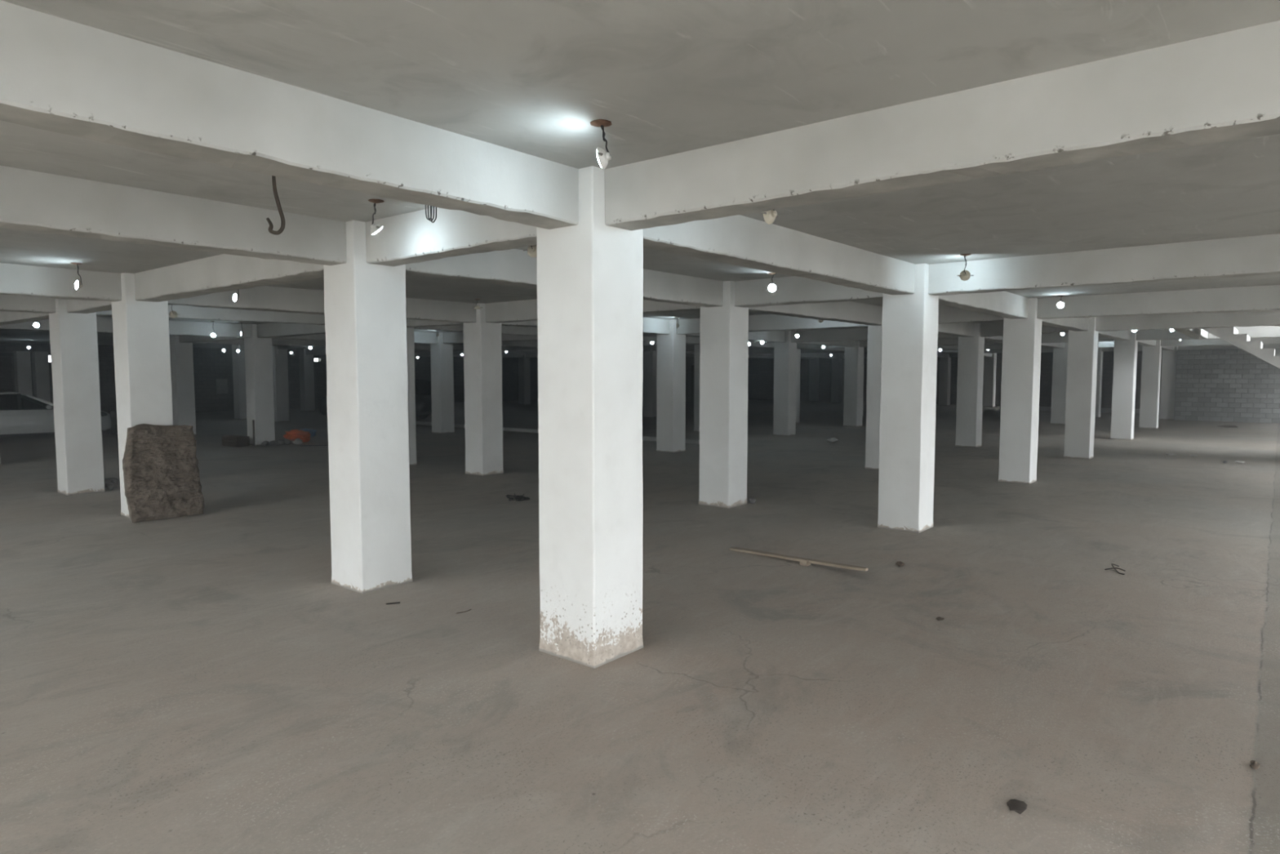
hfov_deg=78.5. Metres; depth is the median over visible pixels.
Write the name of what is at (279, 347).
beam
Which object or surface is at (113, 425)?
concrete block
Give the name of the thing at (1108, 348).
beam
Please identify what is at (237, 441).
wooden crate
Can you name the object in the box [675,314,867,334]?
beam
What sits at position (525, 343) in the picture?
beam
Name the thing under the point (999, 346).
beam
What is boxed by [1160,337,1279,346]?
beam
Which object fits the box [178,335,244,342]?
beam
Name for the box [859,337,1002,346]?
beam
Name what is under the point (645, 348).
beam
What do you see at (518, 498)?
wire tangle
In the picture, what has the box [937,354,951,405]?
column
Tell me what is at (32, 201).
beam
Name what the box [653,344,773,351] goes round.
beam
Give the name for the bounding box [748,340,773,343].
beam
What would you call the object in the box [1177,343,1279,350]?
beam
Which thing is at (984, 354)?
beam
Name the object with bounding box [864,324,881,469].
column
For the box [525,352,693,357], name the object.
beam
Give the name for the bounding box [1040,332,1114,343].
beam
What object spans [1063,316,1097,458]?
column
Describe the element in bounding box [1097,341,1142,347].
beam
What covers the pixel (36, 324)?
diffuser
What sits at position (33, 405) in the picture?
mirror
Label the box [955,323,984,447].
column
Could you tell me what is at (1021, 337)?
column
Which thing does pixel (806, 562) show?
wooden plank
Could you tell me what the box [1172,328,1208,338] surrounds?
beam
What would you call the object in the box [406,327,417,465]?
column
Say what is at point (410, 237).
beam
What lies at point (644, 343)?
beam
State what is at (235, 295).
diffuser
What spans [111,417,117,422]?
concrete block
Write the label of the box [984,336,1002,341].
beam
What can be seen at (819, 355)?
beam
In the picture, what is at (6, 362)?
roller shutter
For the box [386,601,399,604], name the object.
stick
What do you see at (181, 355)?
column
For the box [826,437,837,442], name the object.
paper scrap
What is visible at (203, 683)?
floor
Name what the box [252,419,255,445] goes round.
batten
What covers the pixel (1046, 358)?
wall
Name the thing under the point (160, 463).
stone slab
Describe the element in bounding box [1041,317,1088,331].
beam
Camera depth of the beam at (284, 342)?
28.45 m
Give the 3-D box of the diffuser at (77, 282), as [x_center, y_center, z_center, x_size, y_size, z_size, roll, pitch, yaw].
[-6.907,-1.740,9.590,0.104,0.101,0.011,3,-1,34]
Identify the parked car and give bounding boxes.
[0,391,111,436]
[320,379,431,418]
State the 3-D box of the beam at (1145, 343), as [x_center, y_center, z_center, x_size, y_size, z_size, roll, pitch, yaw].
[16.703,-2.953,26.115,0.315,0.372,5.822,3,5,39]
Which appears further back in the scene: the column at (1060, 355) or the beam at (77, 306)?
the column at (1060, 355)
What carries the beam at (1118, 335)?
attached to the ceiling
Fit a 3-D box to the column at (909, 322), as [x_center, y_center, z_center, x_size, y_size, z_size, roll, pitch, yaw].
[3.464,-0.365,10.103,0.551,3.348,0.542,3,5,39]
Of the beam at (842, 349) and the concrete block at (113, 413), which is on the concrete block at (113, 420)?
the concrete block at (113, 413)
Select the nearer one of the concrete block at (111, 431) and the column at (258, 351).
the column at (258, 351)
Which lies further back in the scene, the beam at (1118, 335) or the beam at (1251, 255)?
the beam at (1118, 335)
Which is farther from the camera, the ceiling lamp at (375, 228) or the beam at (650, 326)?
the beam at (650, 326)
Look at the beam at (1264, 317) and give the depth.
17.06 m
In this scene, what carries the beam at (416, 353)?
attached to the ceiling
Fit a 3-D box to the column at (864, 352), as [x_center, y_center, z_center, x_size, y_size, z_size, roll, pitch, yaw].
[10.012,-2.159,36.295,0.553,3.348,0.544,3,5,39]
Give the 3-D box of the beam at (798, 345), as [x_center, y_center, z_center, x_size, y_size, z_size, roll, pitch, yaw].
[7.097,-3.256,30.505,2.191,0.369,0.297,4,5,42]
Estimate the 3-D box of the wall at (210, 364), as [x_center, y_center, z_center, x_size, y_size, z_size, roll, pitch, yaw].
[-20.384,-2.727,44.594,0.300,3.348,76.300,3,5,39]
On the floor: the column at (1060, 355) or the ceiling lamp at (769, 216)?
the column at (1060, 355)
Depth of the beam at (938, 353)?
39.86 m
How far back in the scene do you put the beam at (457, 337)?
25.28 m
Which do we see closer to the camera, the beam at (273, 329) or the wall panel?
the beam at (273, 329)
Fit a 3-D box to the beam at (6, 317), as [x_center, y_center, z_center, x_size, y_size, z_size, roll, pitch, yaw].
[-11.933,-2.193,14.988,5.808,0.369,0.303,3,5,38]
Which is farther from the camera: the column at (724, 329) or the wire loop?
the column at (724, 329)
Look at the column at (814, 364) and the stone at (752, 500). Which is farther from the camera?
the column at (814, 364)
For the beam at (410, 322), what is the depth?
16.20 m
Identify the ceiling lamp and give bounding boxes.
[32,322,41,328]
[70,262,82,289]
[168,304,179,318]
[208,320,217,337]
[232,289,239,302]
[368,199,384,235]
[472,298,482,309]
[523,244,537,257]
[590,119,612,169]
[761,209,778,224]
[765,272,778,292]
[956,253,973,280]
[1055,294,1066,308]
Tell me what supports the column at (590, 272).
on the floor
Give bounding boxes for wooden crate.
[222,435,249,447]
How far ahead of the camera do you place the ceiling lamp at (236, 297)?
10.55 m
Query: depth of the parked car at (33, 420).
23.08 m
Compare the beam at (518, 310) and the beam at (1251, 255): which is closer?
the beam at (1251, 255)
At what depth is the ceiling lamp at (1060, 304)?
13.54 m
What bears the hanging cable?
hanging from the ceiling
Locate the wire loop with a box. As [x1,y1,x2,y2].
[425,204,436,222]
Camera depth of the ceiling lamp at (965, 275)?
8.88 m
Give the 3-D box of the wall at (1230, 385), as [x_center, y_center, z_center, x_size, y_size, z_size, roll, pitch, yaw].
[25.869,-1.635,31.285,7.400,2.986,0.215,3,5,39]
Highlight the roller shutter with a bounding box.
[0,352,14,408]
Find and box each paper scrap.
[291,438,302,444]
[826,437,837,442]
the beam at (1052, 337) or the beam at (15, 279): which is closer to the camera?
the beam at (15, 279)
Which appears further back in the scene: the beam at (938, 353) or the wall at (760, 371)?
the wall at (760, 371)
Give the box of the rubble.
[261,439,290,445]
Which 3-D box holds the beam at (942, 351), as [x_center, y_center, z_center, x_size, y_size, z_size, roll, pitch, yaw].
[14.383,-3.681,36.749,0.300,0.373,5.871,3,5,39]
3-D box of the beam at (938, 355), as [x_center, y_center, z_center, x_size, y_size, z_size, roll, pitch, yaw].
[16.527,-4.239,44.893,0.301,0.374,8.508,3,5,33]
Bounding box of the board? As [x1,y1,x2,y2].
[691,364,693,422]
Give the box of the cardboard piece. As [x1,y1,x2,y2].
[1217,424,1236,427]
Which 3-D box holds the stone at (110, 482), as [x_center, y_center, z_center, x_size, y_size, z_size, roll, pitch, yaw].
[-9.113,0.977,13.466,0.181,0.211,0.254,1,4,18]
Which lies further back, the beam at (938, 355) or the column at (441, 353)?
the beam at (938, 355)
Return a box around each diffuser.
[33,322,39,327]
[75,280,78,288]
[233,293,236,301]
[768,284,776,291]
[1057,302,1063,307]
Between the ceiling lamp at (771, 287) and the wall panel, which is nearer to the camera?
the ceiling lamp at (771, 287)
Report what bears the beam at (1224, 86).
attached to the ceiling
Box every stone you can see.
[104,477,119,490]
[748,497,755,503]
[895,560,904,566]
[1249,760,1259,768]
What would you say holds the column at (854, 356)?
on the floor
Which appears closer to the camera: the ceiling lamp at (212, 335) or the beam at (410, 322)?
the beam at (410, 322)
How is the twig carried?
on the floor
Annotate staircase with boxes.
[1203,326,1279,368]
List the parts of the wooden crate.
panel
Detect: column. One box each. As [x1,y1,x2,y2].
[13,351,32,408]
[31,351,50,407]
[48,298,105,495]
[111,272,173,518]
[168,335,196,434]
[231,344,246,419]
[244,324,275,445]
[271,345,289,422]
[298,348,315,411]
[323,220,412,593]
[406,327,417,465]
[430,332,454,433]
[462,302,503,475]
[518,354,530,404]
[536,165,643,667]
[643,346,656,417]
[656,319,685,452]
[693,344,699,431]
[698,280,748,507]
[773,330,796,435]
[795,348,800,423]
[808,357,819,401]
[831,353,842,403]
[843,340,863,426]
[862,351,864,398]
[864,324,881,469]
[877,263,938,533]
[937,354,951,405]
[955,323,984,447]
[982,353,996,406]
[998,297,1042,484]
[1050,342,1067,424]
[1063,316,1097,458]
[1094,347,1102,417]
[1110,330,1137,439]
[1138,339,1161,428]
[1159,346,1177,419]
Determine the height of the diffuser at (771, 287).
0.101 m
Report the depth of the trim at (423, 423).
26.68 m
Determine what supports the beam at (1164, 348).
attached to the ceiling
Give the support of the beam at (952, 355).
attached to the ceiling
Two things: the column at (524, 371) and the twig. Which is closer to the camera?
the twig
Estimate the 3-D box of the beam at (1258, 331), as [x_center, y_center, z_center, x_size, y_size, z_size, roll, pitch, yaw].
[17.734,-2.616,21.180,7.304,0.370,0.300,3,5,39]
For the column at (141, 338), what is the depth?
10.79 m
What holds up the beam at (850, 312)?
attached to the ceiling
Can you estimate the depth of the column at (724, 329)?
11.71 m
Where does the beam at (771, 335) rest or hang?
attached to the ceiling
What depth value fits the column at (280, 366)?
32.24 m
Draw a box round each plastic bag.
[283,429,311,442]
[298,428,317,436]
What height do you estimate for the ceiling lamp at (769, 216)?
0.369 m
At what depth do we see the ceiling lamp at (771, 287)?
10.56 m
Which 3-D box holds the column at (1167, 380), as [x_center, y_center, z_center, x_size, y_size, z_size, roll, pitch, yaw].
[23.022,-2.005,34.049,0.549,3.348,0.542,3,5,39]
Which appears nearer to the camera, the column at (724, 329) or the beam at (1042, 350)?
the column at (724, 329)
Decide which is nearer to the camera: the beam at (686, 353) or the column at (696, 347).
the column at (696, 347)
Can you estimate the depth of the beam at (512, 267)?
8.59 m
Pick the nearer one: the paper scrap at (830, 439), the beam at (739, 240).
the beam at (739, 240)
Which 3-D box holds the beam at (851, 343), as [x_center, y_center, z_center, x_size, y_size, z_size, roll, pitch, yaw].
[6.392,-3.039,27.368,0.301,0.372,5.131,3,5,37]
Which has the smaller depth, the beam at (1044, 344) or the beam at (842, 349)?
the beam at (1044, 344)
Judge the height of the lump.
0.015 m
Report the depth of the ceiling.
3.71 m
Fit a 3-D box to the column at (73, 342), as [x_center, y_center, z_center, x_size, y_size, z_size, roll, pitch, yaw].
[-9.449,-0.572,13.126,0.554,3.348,0.541,3,5,39]
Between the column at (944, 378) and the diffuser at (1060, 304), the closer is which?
the diffuser at (1060, 304)
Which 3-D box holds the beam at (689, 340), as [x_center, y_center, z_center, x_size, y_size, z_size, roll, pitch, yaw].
[0.289,-2.832,24.343,0.301,0.372,5.571,3,5,39]
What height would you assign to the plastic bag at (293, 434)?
0.378 m
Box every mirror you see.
[31,403,36,407]
[45,404,52,408]
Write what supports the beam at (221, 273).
attached to the ceiling
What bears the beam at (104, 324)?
attached to the ceiling
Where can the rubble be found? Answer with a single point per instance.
(278, 442)
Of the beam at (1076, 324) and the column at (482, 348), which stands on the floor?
the column at (482, 348)
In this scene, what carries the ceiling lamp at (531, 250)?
hanging from the ceiling
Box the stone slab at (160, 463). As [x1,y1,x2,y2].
[122,423,204,522]
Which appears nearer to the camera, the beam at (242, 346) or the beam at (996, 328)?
the beam at (996, 328)
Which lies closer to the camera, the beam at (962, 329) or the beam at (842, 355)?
the beam at (962, 329)
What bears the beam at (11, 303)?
attached to the ceiling
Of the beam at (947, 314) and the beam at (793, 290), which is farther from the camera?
the beam at (947, 314)
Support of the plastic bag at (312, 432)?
on the floor
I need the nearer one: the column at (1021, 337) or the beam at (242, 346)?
the column at (1021, 337)
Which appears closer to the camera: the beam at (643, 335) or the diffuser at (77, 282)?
the diffuser at (77, 282)
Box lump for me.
[1006,799,1026,813]
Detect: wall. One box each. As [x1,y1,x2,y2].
[0,342,537,412]
[642,353,1002,405]
[1039,351,1162,408]
[1173,348,1279,422]
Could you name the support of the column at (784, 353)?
on the floor
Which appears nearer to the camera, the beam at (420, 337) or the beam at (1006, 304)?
the beam at (1006, 304)
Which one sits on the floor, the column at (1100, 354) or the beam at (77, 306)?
the column at (1100, 354)
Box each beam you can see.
[0,0,578,229]
[0,165,346,265]
[0,262,121,301]
[0,294,55,313]
[0,311,48,325]
[0,316,250,337]
[66,298,111,313]
[96,304,324,324]
[133,253,324,302]
[168,285,476,323]
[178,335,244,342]
[192,338,814,359]
[240,344,244,350]
[256,322,325,337]
[271,331,437,343]
[277,343,430,349]
[306,346,537,354]
[313,351,522,357]
[364,206,536,266]
[405,248,723,306]
[406,319,462,327]
[413,324,537,336]
[414,351,537,356]
[442,331,537,343]
[453,340,537,347]
[484,298,700,323]
[501,317,669,334]
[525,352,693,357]
[604,20,1279,231]
[642,333,656,336]
[642,335,699,344]
[642,341,693,346]
[642,346,650,351]
[643,214,915,295]
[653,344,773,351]
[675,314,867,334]
[685,330,786,342]
[734,275,883,307]
[748,301,882,325]
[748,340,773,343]
[748,342,773,347]
[748,349,844,354]
[748,352,837,358]
[791,327,958,342]
[796,340,855,346]
[796,343,844,348]
[800,347,844,351]
[840,352,939,358]
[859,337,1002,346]
[928,233,1279,295]
[937,304,1003,324]
[937,322,974,337]
[937,343,1053,351]
[937,350,958,353]
[937,351,954,354]
[937,354,946,357]
[938,290,1028,319]
[949,353,984,357]
[980,321,1068,337]
[983,348,1053,353]
[983,353,991,356]
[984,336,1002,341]
[1036,284,1279,319]
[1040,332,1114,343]
[1040,342,1065,347]
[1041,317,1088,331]
[1095,309,1279,331]
[1097,330,1130,340]
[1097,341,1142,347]
[1101,346,1162,351]
[1135,325,1279,340]
[1137,340,1155,346]
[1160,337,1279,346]
[1161,346,1173,350]
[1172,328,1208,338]
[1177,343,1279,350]
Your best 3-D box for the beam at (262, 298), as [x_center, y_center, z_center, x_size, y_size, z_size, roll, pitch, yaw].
[-5.040,-2.068,13.174,0.302,0.371,5.454,3,5,40]
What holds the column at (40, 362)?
on the floor
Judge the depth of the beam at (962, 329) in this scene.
19.93 m
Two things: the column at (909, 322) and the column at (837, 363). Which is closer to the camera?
the column at (909, 322)
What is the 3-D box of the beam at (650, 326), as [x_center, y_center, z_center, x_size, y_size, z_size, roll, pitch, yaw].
[-1.159,-2.378,17.711,0.301,0.371,5.458,3,5,41]
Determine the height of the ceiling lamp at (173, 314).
0.459 m
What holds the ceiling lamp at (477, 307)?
hanging from the ceiling
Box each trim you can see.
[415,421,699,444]
[1039,406,1159,413]
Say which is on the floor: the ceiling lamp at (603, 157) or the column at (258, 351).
the column at (258, 351)
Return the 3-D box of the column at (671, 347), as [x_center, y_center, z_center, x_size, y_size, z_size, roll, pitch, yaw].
[0.798,-1.048,20.070,0.554,3.348,0.543,3,5,39]
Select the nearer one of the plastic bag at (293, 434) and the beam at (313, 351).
the plastic bag at (293, 434)
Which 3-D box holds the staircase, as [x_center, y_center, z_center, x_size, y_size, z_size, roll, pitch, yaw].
[15.734,-0.932,17.869,5.000,3.418,2.304,3,5,39]
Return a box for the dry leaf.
[935,616,944,620]
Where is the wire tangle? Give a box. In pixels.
[506,493,529,501]
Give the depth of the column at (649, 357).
35.53 m
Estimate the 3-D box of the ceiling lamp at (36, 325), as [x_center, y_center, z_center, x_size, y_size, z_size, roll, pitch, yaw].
[-13.055,-2.326,16.914,0.133,0.369,0.132,0,4,-4]
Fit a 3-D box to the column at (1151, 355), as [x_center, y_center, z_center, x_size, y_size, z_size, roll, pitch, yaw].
[18.704,-1.637,28.676,0.553,3.348,0.547,3,5,39]
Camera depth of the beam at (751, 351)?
38.82 m
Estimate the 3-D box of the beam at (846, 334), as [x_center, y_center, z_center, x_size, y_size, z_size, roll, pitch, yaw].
[6.862,-2.755,23.242,5.254,0.375,0.302,3,5,41]
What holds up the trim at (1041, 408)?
attached to the wall at (1046, 358)
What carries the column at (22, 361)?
on the floor
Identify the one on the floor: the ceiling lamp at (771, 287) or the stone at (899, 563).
the stone at (899, 563)
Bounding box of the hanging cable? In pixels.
[266,175,284,235]
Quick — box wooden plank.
[728,546,867,570]
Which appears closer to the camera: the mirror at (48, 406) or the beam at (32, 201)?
the beam at (32, 201)
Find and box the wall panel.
[216,378,227,393]
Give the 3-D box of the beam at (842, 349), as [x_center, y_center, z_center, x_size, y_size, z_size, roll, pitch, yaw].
[8.048,-3.481,33.800,0.297,0.370,5.671,3,5,39]
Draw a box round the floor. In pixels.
[0,396,1279,853]
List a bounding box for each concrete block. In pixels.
[106,410,116,417]
[106,428,117,434]
[110,422,117,428]
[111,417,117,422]
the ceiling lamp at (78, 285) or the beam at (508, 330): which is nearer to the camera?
the ceiling lamp at (78, 285)
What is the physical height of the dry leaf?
0.017 m
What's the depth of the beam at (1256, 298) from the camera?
12.87 m
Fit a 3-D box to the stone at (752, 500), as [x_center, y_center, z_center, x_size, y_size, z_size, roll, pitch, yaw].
[1.722,1.134,12.030,0.111,0.093,0.103,-1,4,-15]
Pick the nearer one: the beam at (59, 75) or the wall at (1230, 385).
the beam at (59, 75)
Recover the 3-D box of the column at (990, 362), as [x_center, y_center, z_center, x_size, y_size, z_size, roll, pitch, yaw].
[21.006,-2.890,46.964,0.549,3.348,0.543,3,5,39]
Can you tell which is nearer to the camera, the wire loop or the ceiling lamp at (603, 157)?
the ceiling lamp at (603, 157)
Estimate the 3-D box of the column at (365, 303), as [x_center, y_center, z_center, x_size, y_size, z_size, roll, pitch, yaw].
[-2.571,-0.180,7.397,0.550,3.348,0.544,3,5,39]
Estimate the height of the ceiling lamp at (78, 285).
0.329 m
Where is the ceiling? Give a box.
[0,0,1279,356]
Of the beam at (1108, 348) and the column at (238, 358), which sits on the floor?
the column at (238, 358)
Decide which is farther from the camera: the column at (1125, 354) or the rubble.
the column at (1125, 354)
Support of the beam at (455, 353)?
attached to the ceiling
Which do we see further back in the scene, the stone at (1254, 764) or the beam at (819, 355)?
the beam at (819, 355)
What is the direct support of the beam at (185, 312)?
attached to the ceiling
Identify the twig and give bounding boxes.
[1104,563,1125,574]
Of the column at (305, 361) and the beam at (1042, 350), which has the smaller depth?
the beam at (1042, 350)

